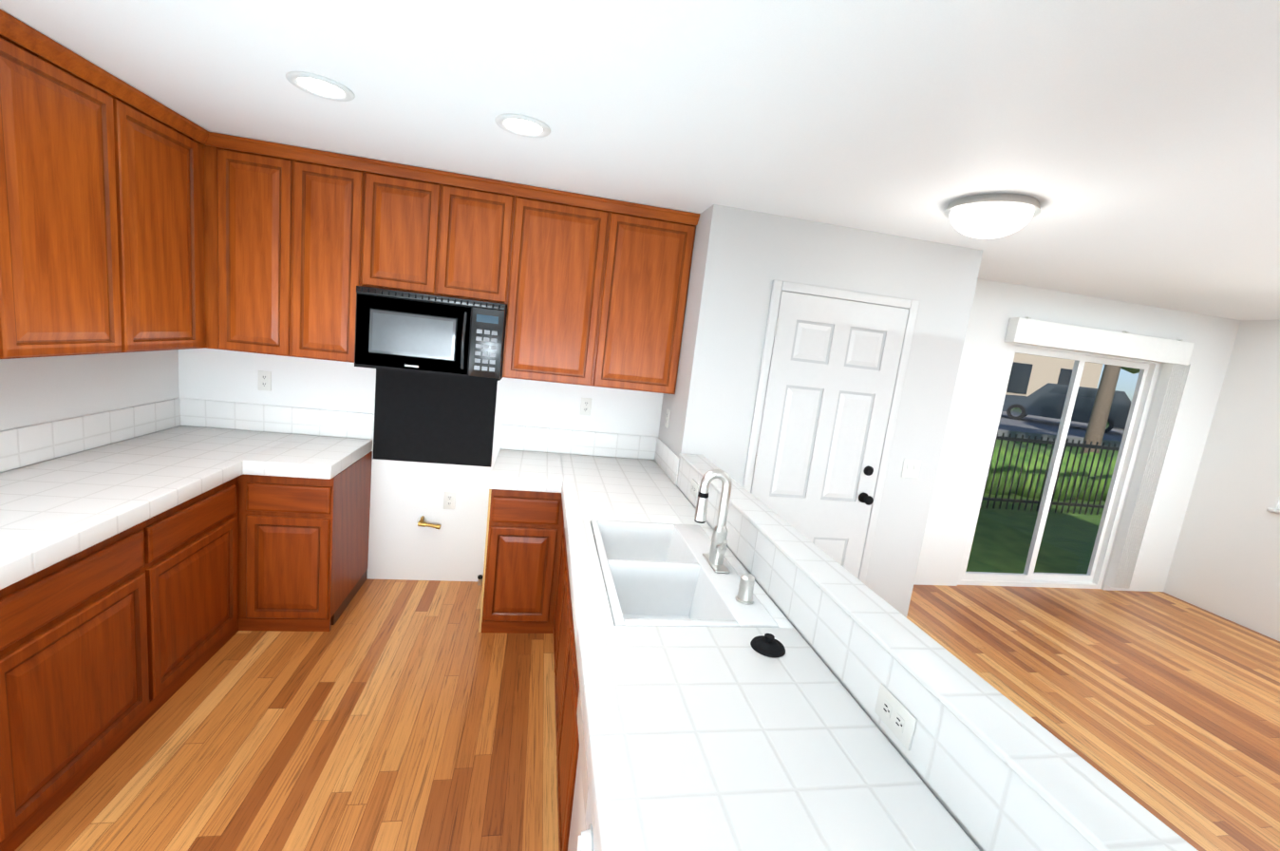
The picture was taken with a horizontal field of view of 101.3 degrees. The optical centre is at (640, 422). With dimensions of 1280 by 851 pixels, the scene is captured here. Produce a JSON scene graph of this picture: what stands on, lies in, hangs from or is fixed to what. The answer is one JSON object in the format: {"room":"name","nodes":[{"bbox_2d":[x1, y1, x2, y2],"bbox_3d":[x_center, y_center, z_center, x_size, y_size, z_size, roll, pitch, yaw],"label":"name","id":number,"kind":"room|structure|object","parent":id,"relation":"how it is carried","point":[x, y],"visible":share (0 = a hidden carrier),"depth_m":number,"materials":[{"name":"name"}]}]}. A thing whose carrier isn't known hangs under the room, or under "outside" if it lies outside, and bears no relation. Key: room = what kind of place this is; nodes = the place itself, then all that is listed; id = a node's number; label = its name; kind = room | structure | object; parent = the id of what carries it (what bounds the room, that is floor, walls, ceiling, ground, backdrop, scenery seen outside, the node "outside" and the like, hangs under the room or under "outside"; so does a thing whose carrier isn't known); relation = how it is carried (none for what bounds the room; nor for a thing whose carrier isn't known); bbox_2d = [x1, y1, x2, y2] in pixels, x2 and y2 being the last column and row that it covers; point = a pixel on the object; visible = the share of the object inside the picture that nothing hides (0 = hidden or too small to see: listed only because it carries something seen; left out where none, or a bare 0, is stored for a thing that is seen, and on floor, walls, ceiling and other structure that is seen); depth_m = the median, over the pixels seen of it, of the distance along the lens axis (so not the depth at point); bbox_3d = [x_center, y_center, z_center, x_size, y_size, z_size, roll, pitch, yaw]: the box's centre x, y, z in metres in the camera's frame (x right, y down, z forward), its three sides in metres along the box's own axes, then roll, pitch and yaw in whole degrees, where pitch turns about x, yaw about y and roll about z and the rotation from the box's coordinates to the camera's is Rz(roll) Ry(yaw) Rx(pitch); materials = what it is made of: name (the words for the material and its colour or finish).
{"room":"kitchen","nodes":[
{"label":"kitchen","id":0,"kind":"room"},
{"bbox_2d":[0,349,179,472],"bbox_3d":[-2.281,0.125,0.634,0.120,2.470,5.120,5,9,-11],"label":"wall","id":1,"kind":"structure","parent":0,"point":[35,390],"depth_m":2.38,"materials":[{"name":"paint"}]},
{"bbox_2d":[0,203,11,358],"bbox_3d":[-2.124,-0.690,1.361,0.323,1.050,0.475,5,9,-11],"label":"upper cabinet","id":2,"kind":"object","parent":1,"relation":"attached to","point":[5,317],"depth_m":1.69,"materials":[{"name":"brown wood"}]},
{"bbox_2d":[0,9,132,358],"bbox_3d":[-2.210,-0.775,1.839,0.323,1.050,0.510,5,9,-11],"label":"upper cabinet","id":3,"kind":"object","parent":1,"relation":"attached to","point":[63,115],"depth_m":1.86,"materials":[{"name":"brown wood"}]},
{"bbox_2d":[0,397,182,471],"bbox_3d":[-2.503,0.097,2.136,0.011,0.161,1.880,5,9,-11],"label":"tile backsplash","id":4,"kind":"structure","parent":1,"relation":"attached to","point":[27,445],"depth_m":2.39,"materials":[{"name":"white tile"}]},
{"bbox_2d":[121,81,205,352],"bbox_3d":[-2.297,-0.861,2.329,0.323,1.050,0.500,5,9,-11],"label":"upper cabinet","id":5,"kind":"object","parent":1,"relation":"attached to","point":[133,220],"depth_m":2.36,"materials":[{"name":"brown wood"}]},
{"bbox_2d":[178,348,663,582],"bbox_3d":[-1.263,-0.178,3.341,2.851,2.470,0.120,5,9,-11],"label":"wall","id":6,"kind":"structure","parent":0,"point":[404,496],"depth_m":3.38,"materials":[{"name":"paint"}]},
{"bbox_2d":[205,131,292,357],"bbox_3d":[-2.039,-0.911,2.842,0.407,1.050,0.323,5,9,-11],"label":"upper cabinet","id":7,"kind":"object","parent":6,"relation":"attached to","point":[249,181],"depth_m":2.69,"materials":[{"name":"brown wood"}]},
{"bbox_2d":[257,370,271,391],"bbox_3d":[-2.211,-0.245,3.092,0.072,0.115,0.008,5,9,-11],"label":"electrical outlet","id":8,"kind":"object","parent":6,"relation":"attached to","point":[264,382],"visible":1,"depth_m":3.09,"materials":[{"name":"white plastic"}]},
{"bbox_2d":[182,397,373,438],"bbox_3d":[-2.145,-0.017,3.141,1.016,0.161,0.015,5,9,-11],"label":"tile backsplash","id":9,"kind":"structure","parent":6,"relation":"attached to","point":[196,412],"depth_m":3.13,"materials":[{"name":"white tile"}]},
{"bbox_2d":[292,146,364,362],"bbox_3d":[-1.677,-0.880,2.913,0.334,1.050,0.323,5,9,-11],"label":"upper cabinet","id":10,"kind":"object","parent":6,"relation":"attached to","point":[329,187],"depth_m":2.75,"materials":[{"name":"brown wood"}]},
{"bbox_2d":[360,157,444,295],"bbox_3d":[-1.301,-1.053,2.949,0.382,0.635,0.323,5,9,-11],"label":"upper cabinet","id":11,"kind":"object","parent":6,"relation":"attached to","point":[403,202],"depth_m":2.80,"materials":[{"name":"brown wood"}]},
{"bbox_2d":[354,285,507,380],"bbox_3d":[-1.165,-0.501,3.010,0.759,0.428,0.441,5,9,-11],"label":"over-the-range microwave","id":12,"kind":"object","parent":11,"relation":"attached to","point":[399,330],"visible":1,"depth_m":2.84,"materials":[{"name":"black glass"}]},
{"bbox_2d":[416,515,440,528],"bbox_3d":[-1.357,0.639,3.370,0.157,0.074,0.070,5,9,-11],"label":"gas valve","id":13,"kind":"object","parent":6,"relation":"attached to","point":[422,520],"visible":0.98,"depth_m":3.35,"materials":[{"name":"gold metal"}]},
{"bbox_2d":[372,368,497,467],"bbox_3d":[-1.283,-0.035,3.298,0.716,0.598,0.005,5,9,-11],"label":"panel","id":14,"kind":"object","parent":6,"relation":"attached to","point":[432,418],"visible":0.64,"depth_m":3.30,"materials":[{"name":"black metal"}]},
{"bbox_2d":[443,491,455,508],"bbox_3d":[-1.233,0.506,3.401,0.072,0.115,0.008,5,9,-11],"label":"electrical outlet","id":15,"kind":"object","parent":6,"relation":"attached to","point":[449,499],"visible":1,"depth_m":3.40,"materials":[{"name":"white plastic"}]},
{"bbox_2d":[436,170,518,305],"bbox_3d":[-0.927,-1.020,3.022,0.382,0.635,0.323,5,9,-11],"label":"upper cabinet","id":16,"kind":"object","parent":6,"relation":"attached to","point":[479,215],"depth_m":2.87,"materials":[{"name":"brown wood"}]},
{"bbox_2d":[501,184,615,386],"bbox_3d":[-0.507,-0.778,3.141,0.523,1.050,0.323,5,9,-11],"label":"upper cabinet","id":17,"kind":"object","parent":6,"relation":"attached to","point":[561,240],"depth_m":2.99,"materials":[{"name":"brown wood"}]},
{"bbox_2d":[500,424,653,459],"bbox_3d":[-0.391,0.135,3.483,1.035,0.161,0.015,5,9,-11],"label":"tile backsplash","id":18,"kind":"structure","parent":6,"relation":"attached to","point":[513,437],"depth_m":3.47,"materials":[{"name":"white tile"}]},
{"bbox_2d":[579,396,592,415],"bbox_3d":[-0.356,-0.104,3.450,0.072,0.115,0.008,5,9,-11],"label":"electrical outlet","id":19,"kind":"object","parent":6,"relation":"attached to","point":[585,405],"visible":1,"depth_m":3.45,"materials":[{"name":"white plastic"}]},
{"bbox_2d":[596,200,699,394],"bbox_3d":[-0.001,-0.734,3.239,0.512,1.050,0.323,5,9,-11],"label":"upper cabinet","id":20,"kind":"object","parent":6,"relation":"attached to","point":[649,254],"depth_m":3.08,"materials":[{"name":"brown wood"}]},
{"bbox_2d":[0,0,1279,319],"bbox_3d":[1.737,-0.803,1.206,8.040,0.100,5.390,5,9,-11],"label":"ceiling","id":21,"kind":"structure","parent":0,"point":[1132,146],"depth_m":1.66,"materials":[{"name":"paint"}]},
{"bbox_2d":[285,71,355,101],"bbox_3d":[-1.128,-1.184,1.858,0.208,0.009,0.208,5,9,-11],"label":"recessed light","id":22,"kind":"object","parent":21,"relation":"in","point":[320,86],"visible":0.98,"depth_m":1.85,"materials":[{"name":"white plastic"}]},
{"bbox_2d":[494,112,550,137],"bbox_3d":[-0.445,-1.126,2.001,0.208,0.009,0.208,5,9,-11],"label":"recessed light","id":23,"kind":"object","parent":21,"relation":"in","point":[522,125],"visible":0.98,"depth_m":1.99,"materials":[{"name":"white plastic"}]},
{"bbox_2d":[943,193,1040,240],"bbox_3d":[1.522,-0.905,2.281,0.356,0.213,0.356,5,9,-11],"label":"flush ceiling light","id":24,"kind":"object","parent":21,"relation":"attached to","point":[985,216],"visible":0.83,"depth_m":2.19,"materials":[{"name":"white glass"}]},
{"bbox_2d":[14,578,1279,850],"bbox_3d":[1.442,1.719,1.600,8.040,0.100,5.390,5,9,-11],"label":"floor","id":25,"kind":"structure","parent":0,"point":[400,715],"depth_m":2.40,"materials":[{"name":"laminate"}]},
{"bbox_2d":[0,515,159,850],"bbox_3d":[-2.161,0.800,1.688,0.627,0.850,0.610,5,9,-11],"label":"base cabinet","id":26,"kind":"object","parent":25,"relation":"on","point":[109,647],"depth_m":1.71,"materials":[{"name":"brown wood"}]},
{"bbox_2d":[0,425,372,589],"bbox_3d":[-2.010,0.258,2.252,1.045,0.072,1.878,5,9,-11],"label":"countertop","id":27,"kind":"structure","parent":26,"relation":"on","point":[53,511],"depth_m":2.15,"materials":[{"name":"tile"}]},
{"bbox_2d":[155,473,243,707],"bbox_3d":[-2.266,0.696,2.272,0.627,0.850,0.595,5,9,-11],"label":"base cabinet","id":28,"kind":"object","parent":25,"relation":"on","point":[199,539],"depth_m":2.33,"materials":[{"name":"brown wood"}]},
{"bbox_2d":[243,451,372,631],"bbox_3d":[-1.875,0.631,2.987,0.436,0.850,0.627,5,9,-11],"label":"base cabinet","id":29,"kind":"object","parent":25,"relation":"on","point":[306,540],"depth_m":2.71,"materials":[{"name":"brown wood"}]},
{"bbox_2d":[477,574,482,584],"bbox_3d":[-1.064,1.050,3.491,0.032,0.060,0.032,5,9,-11],"label":"pipe","id":30,"kind":"object","parent":25,"relation":"on","point":[480,576],"visible":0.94,"depth_m":3.48,"materials":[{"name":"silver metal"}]},
{"bbox_2d":[478,489,562,633],"bbox_3d":[-0.724,0.731,3.211,0.381,0.850,0.628,5,9,-11],"label":"base cabinet","id":31,"kind":"object","parent":25,"relation":"on","point":[526,589],"depth_m":2.91,"materials":[{"name":"brown wood"}]},
{"bbox_2d":[489,449,561,492],"bbox_3d":[-0.680,0.278,3.124,0.360,0.072,0.658,5,9,-11],"label":"countertop","id":32,"kind":"structure","parent":31,"relation":"on","point":[519,470],"depth_m":2.94,"materials":[{"name":"tile"}]},
{"bbox_2d":[550,508,579,694],"bbox_3d":[-0.111,0.869,2.785,0.628,0.850,0.500,5,9,-11],"label":"base cabinet","id":33,"kind":"object","parent":25,"relation":"on","point":[566,671],"depth_m":2.33,"materials":[{"name":"brown wood"}]},
{"bbox_2d":[557,452,979,850],"bbox_3d":[0.169,0.649,1.377,0.653,0.072,4.468,5,9,-11],"label":"countertop","id":34,"kind":"structure","parent":33,"relation":"on","point":[713,739],"depth_m":1.11,"materials":[{"name":"tile"}]},
{"bbox_2d":[590,519,778,627],"bbox_3d":[0.090,0.608,1.944,0.496,0.191,0.836,5,9,-11],"label":"sink","id":35,"kind":"object","parent":34,"relation":"in","point":[659,574],"visible":0.79,"depth_m":1.91,"materials":[{"name":"ceramic"}]},
{"bbox_2d":[694,469,732,573],"bbox_3d":[0.269,0.351,1.911,0.134,0.364,0.199,5,9,-11],"label":"faucet","id":36,"kind":"object","parent":35,"relation":"on","point":[714,557],"visible":1,"depth_m":1.91,"materials":[{"name":"silver metal"}]},
{"bbox_2d":[735,572,754,604],"bbox_3d":[0.344,0.535,1.699,0.058,0.086,0.058,5,9,-11],"label":"air gap","id":37,"kind":"object","parent":35,"relation":"on","point":[744,594],"visible":1,"depth_m":1.68,"materials":[{"name":"silver metal"}]},
{"bbox_2d":[750,633,785,658],"bbox_3d":[0.356,0.605,1.450,0.096,0.034,0.096,5,9,-11],"label":"stopper","id":38,"kind":"object","parent":34,"relation":"on","point":[768,645],"visible":1,"depth_m":1.43,"materials":[{"name":"black rubber"}]},
{"bbox_2d":[567,690,594,850],"bbox_3d":[0.123,1.140,1.234,0.618,0.846,0.640,5,9,-11],"label":"dishwasher","id":39,"kind":"object","parent":25,"relation":"on","point":[581,836],"visible":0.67,"depth_m":1.30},
{"bbox_2d":[658,204,982,617],"bbox_3d":[0.987,0.053,3.549,1.669,2.470,0.880,5,9,-11],"label":"wall block","id":40,"kind":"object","parent":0,"point":[742,259],"visible":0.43,"depth_m":3.01,"materials":[{"name":"paint"}]},
{"bbox_2d":[664,409,670,428],"bbox_3d":[0.175,-0.026,3.348,0.008,0.115,0.072,5,9,-11],"label":"light switch","id":41,"kind":"object","parent":40,"relation":"attached to","point":[668,418],"visible":1,"depth_m":3.33,"materials":[{"name":"white plastic"}]},
{"bbox_2d":[742,280,919,583],"bbox_3d":[1.067,0.305,3.104,0.910,2.130,0.096,5,9,-11],"label":"closet door","id":42,"kind":"structure","parent":40,"relation":"attached to","point":[830,383],"depth_m":3.08,"materials":[{"name":"white paint"}]},
{"bbox_2d":[901,458,921,478],"bbox_3d":[1.683,0.288,3.255,0.118,0.115,0.012,5,9,-11],"label":"light switch","id":43,"kind":"object","parent":40,"relation":"attached to","point":[911,468],"visible":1,"depth_m":3.25,"materials":[{"name":"white plastic"}]},
{"bbox_2d":[677,452,1198,850],"bbox_3d":[0.563,1.058,1.212,0.144,1.116,3.850,5,9,-11],"label":"wall","id":44,"kind":"structure","parent":0,"point":[993,768],"depth_m":1.03,"materials":[{"name":"tile"}]},
{"bbox_2d":[653,436,679,485],"bbox_3d":[0.164,0.231,3.283,0.011,0.161,0.590,5,9,-11],"label":"tile backsplash","id":45,"kind":"structure","parent":44,"relation":"attached to","point":[664,456],"depth_m":3.25,"materials":[{"name":"white tile"}]},
{"bbox_2d":[690,478,698,498],"bbox_3d":[0.276,0.337,2.667,0.008,0.072,0.115,5,9,-11],"label":"outlet","id":46,"kind":"object","parent":44,"relation":"attached to","point":[694,488],"visible":1,"depth_m":2.65,"materials":[{"name":"white plastic"}]},
{"bbox_2d":[874,683,916,750],"bbox_3d":[0.549,0.633,1.134,0.008,0.072,0.115,5,9,-11],"label":"outlet","id":47,"kind":"object","parent":44,"relation":"attached to","point":[897,718],"visible":1,"depth_m":1.12,"materials":[{"name":"white plastic"}]},
{"bbox_2d":[913,278,1241,591],"bbox_3d":[3.400,0.203,4.400,3.400,2.470,0.120,5,9,-11],"label":"wall","id":48,"kind":"structure","parent":0,"point":[996,306],"depth_m":4.29,"materials":[{"name":"paint"}]},
{"bbox_2d":[957,342,1161,588],"bbox_3d":[3.514,0.411,4.457,1.520,2.070,0.080,5,9,-11],"label":"sliding glass door","id":49,"kind":"structure","parent":48,"relation":"in","point":[1130,442],"depth_m":4.49,"materials":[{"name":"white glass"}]},
{"bbox_2d":[1004,317,1194,588],"bbox_3d":[3.594,0.322,4.348,1.740,2.178,0.087,5,9,-11],"label":"vertical blinds","id":50,"kind":"object","parent":48,"relation":"attached to","point":[1174,356],"visible":1,"depth_m":4.36,"materials":[{"name":"white plastic"}]},
{"bbox_2d":[1163,320,1279,640],"bbox_3d":[5.462,0.794,2.157,0.120,2.470,5.150,5,9,-11],"label":"wall","id":51,"kind":"structure","parent":0,"point":[1225,563],"depth_m":4.37,"materials":[{"name":"paint"}]},
{"bbox_2d":[1266,503,1279,513],"bbox_3d":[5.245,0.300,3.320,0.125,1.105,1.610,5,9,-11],"label":"window sill","id":52,"kind":"structure","parent":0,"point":[1273,510],"depth_m":4.14,"materials":[{"name":"white paint"}]},
{"label":"outside","id":53,"kind":"structure","parent":0,"visible":0},
{"bbox_2d":[965,411,1124,574],"bbox_3d":[28.822,1.410,24.426,110.000,0.620,110.000,5,9,-11],"label":"ground","id":54,"kind":"structure","parent":53,"point":[989,517],"depth_m":6.89,"materials":[{"name":"green plant"}]},
{"bbox_2d":[979,432,1119,515],"bbox_3d":[4.873,0.679,7.523,9.408,1.120,0.040,5,9,-11],"label":"fence","id":55,"kind":"object","parent":54,"relation":"on","point":[1015,439],"depth_m":7.74,"materials":[{"name":"metal"}]},
{"bbox_2d":[984,445,1117,501],"bbox_3d":[5.003,0.737,8.585,10.309,1.021,0.915,5,9,-11],"label":"hedge","id":56,"kind":"object","parent":54,"relation":"on","point":[1037,471],"depth_m":8.63,"materials":[{"name":"green plant"}]},
{"bbox_2d":[1005,352,1103,395],"bbox_3d":[22.149,-6.340,36.066,12.800,9.500,10.800,5,9,-11],"label":"building","id":57,"kind":"structure","parent":54,"relation":"on","point":[1032,366],"depth_m":31.93,"materials":[{"name":"paint"}]},
{"bbox_2d":[1001,382,1131,432],"bbox_3d":[17.995,-0.736,22.392,4.600,1.715,1.870,14,11,39],"label":"suv","id":58,"kind":"object","parent":54,"relation":"on","point":[1011,407],"depth_m":21.75,"materials":[{"name":"grey metal"}]},
{"bbox_2d":[1079,364,1121,453],"bbox_3d":[10.259,-1.732,10.959,5.071,6.046,5.124,5,9,-11],"label":"palm","id":59,"kind":"object","parent":54,"relation":"on","point":[1104,388],"depth_m":11.10,"materials":[{"name":"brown plant"}]},
{"bbox_2d":[1120,366,1140,374],"bbox_3d":[36.545,-5.076,39.817,7.567,9.187,7.031,5,9,-11],"label":"oak","id":60,"kind":"object","parent":54,"relation":"on","point":[1132,370],"depth_m":38.72,"materials":[{"name":"green plant"}]}
]}

